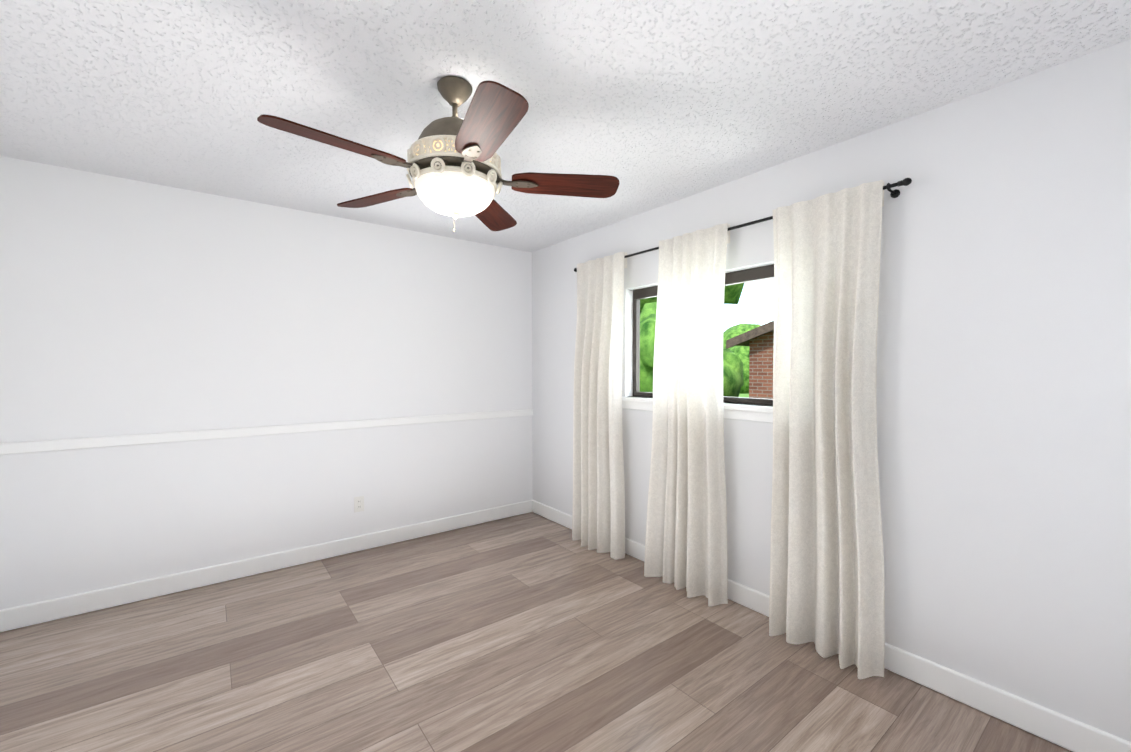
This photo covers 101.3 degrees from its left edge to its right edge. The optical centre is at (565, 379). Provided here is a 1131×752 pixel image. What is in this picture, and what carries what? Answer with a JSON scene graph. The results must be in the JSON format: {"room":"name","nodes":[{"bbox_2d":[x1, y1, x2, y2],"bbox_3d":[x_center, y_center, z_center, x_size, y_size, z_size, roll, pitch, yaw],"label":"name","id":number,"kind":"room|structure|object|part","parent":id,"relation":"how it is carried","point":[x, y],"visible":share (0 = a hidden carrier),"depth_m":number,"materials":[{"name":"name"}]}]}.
{"room":"empty bedroom","nodes":[
{"label":"empty bedroom","id":0,"kind":"room"},
{"bbox_2d":[0,156,531,609],"bbox_3d":[-1.666,0.056,3.417,3.300,2.440,0.150,-1,2,-38],"label":"wall","id":1,"kind":"structure","parent":0,"point":[129,307],"depth_m":2.95,"materials":[{"name":"white paint"}]},
{"bbox_2d":[0,500,531,631],"bbox_3d":[-1.616,1.220,3.381,3.300,0.115,0.014,-1,2,-38],"label":"baseboard","id":2,"kind":"structure","parent":1,"relation":"attached to","point":[17,617],"depth_m":2.96,"materials":[{"name":"white paint"}]},
{"bbox_2d":[0,409,532,454],"bbox_3d":[-1.615,0.333,3.358,3.300,0.060,0.018,-1,2,-38],"label":"trim","id":3,"kind":"structure","parent":1,"relation":"attached to","point":[66,444],"depth_m":2.94,"materials":[{"name":"white paint"}]},
{"bbox_2d":[354,496,363,512],"bbox_3d":[-1.531,0.926,3.443,0.070,0.114,0.008,-1,2,-38],"label":"electrical outlet","id":4,"kind":"object","parent":1,"relation":"attached to","point":[359,504],"visible":1,"depth_m":3.44,"materials":[{"name":"white plastic"}]},
{"bbox_2d":[0,512,1071,751],"bbox_3d":[-0.347,1.368,1.739,3.600,0.100,4.470,-1,2,-38],"label":"floor","id":5,"kind":"structure","parent":0,"point":[530,632],"depth_m":2.08,"materials":[{"name":"wood"}]},
{"bbox_2d":[0,0,1130,251],"bbox_3d":[-0.347,-1.171,1.676,3.600,0.100,4.470,-1,2,-38],"label":"ceiling","id":6,"kind":"structure","parent":0,"point":[650,104],"depth_m":1.75,"materials":[{"name":"white paint"}]},
{"bbox_2d":[257,76,618,231],"bbox_3d":[-0.440,-0.864,1.749,1.211,0.518,1.230,-1,2,-38],"label":"fan","id":7,"kind":"object","parent":6,"relation":"hanging from","point":[452,165],"visible":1,"depth_m":1.66,"materials":[{"name":"brown wood"}]},
{"bbox_2d":[532,39,1130,741],"bbox_3d":[1.019,0.072,2.760,0.150,2.440,4.470,-1,2,-38],"label":"wall","id":8,"kind":"structure","parent":0,"point":[1004,387],"depth_m":1.82,"materials":[{"name":"white paint"}]},
{"bbox_2d":[622,396,772,422],"bbox_3d":[0.838,0.181,2.908,0.110,0.085,1.360,-1,2,-38],"label":"window sill","id":9,"kind":"structure","parent":8,"relation":"attached to","point":[759,413],"depth_m":2.66,"materials":[{"name":"white paint"}]},
{"bbox_2d":[633,264,773,405],"bbox_3d":[0.895,-0.255,2.941,0.045,0.785,1.260,-1,2,-38],"label":"window","id":10,"kind":"structure","parent":8,"relation":"in","point":[751,275],"depth_m":2.84,"materials":[{"name":"brown metal"}]},
{"bbox_2d":[572,178,911,678],"bbox_3d":[0.745,0.202,2.834,0.195,2.166,2.240,-1,2,-38],"label":"curtains","id":11,"kind":"object","parent":8,"relation":"attached to","point":[827,595],"visible":1,"depth_m":2.32,"materials":[{"name":"white fabric"}]},
{"bbox_3d":[0.222,0.186,3.452,0.122,2.166,0.543,-1,2,-38],"label":"panel","id":12,"kind":"part","parent":11,"relation":"part of","materials":[{"name":"fabric"}]},
{"bbox_3d":[0.722,0.202,2.805,0.120,2.166,0.559,-1,2,-38],"label":"panel","id":13,"kind":"part","parent":11,"relation":"part of","materials":[{"name":"fabric"}]},
{"bbox_3d":[0.783,-0.843,2.837,0.100,0.046,2.240,-1,2,-38],"label":"rod","id":14,"kind":"part","parent":11,"relation":"part of","materials":[{"name":"black metal"}]},
{"bbox_3d":[1.201,0.218,2.183,0.120,2.166,0.532,-1,2,-38],"label":"panel","id":15,"kind":"part","parent":11,"relation":"part of","materials":[{"name":"fabric"}]},
{"bbox_2d":[532,500,1130,751],"bbox_3d":[0.954,1.236,2.739,0.014,0.115,4.170,-1,2,-38],"label":"baseboard","id":16,"kind":"structure","parent":8,"relation":"attached to","point":[1062,730],"depth_m":1.84,"materials":[{"name":"white paint"}]},
{"label":"outside","id":17,"kind":"structure","parent":0,"visible":0},
{"bbox_2d":[739,393,748,397],"bbox_3d":[27.315,0.909,39.690,86.540,0.150,90.000,-1,2,-38],"label":"ground","id":18,"kind":"structure","parent":17,"point":[744,395],"depth_m":30.52,"materials":[{"name":"green plant"}]},
{"bbox_2d":[640,302,743,396],"bbox_3d":[2.804,-0.385,13.050,4.068,4.107,3.727,-1,2,-38],"label":"tree","id":19,"kind":"object","parent":18,"relation":"on","point":[732,382],"depth_m":11.98,"materials":[{"name":"green plant"}]},
{"bbox_2d":[640,283,744,313],"bbox_3d":[3.516,-3.196,19.206,8.519,9.398,7.529,-1,2,-38],"label":"tree","id":20,"kind":"object","parent":18,"relation":"on","point":[728,292],"depth_m":18.50,"materials":[{"name":"green plant"}]},
{"bbox_2d":[723,324,761,393],"bbox_3d":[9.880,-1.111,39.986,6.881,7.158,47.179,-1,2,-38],"label":"tree","id":21,"kind":"object","parent":18,"relation":"on","point":[739,351],"depth_m":32.83,"materials":[{"name":"green plant"}]},
{"bbox_2d":[726,321,773,398],"bbox_3d":[10.026,-0.333,9.274,9.620,3.930,9.100,-1,2,-38],"label":"house","id":22,"kind":"structure","parent":18,"relation":"on","point":[764,342],"depth_m":9.62,"materials":[{"name":"brick"}]}
]}

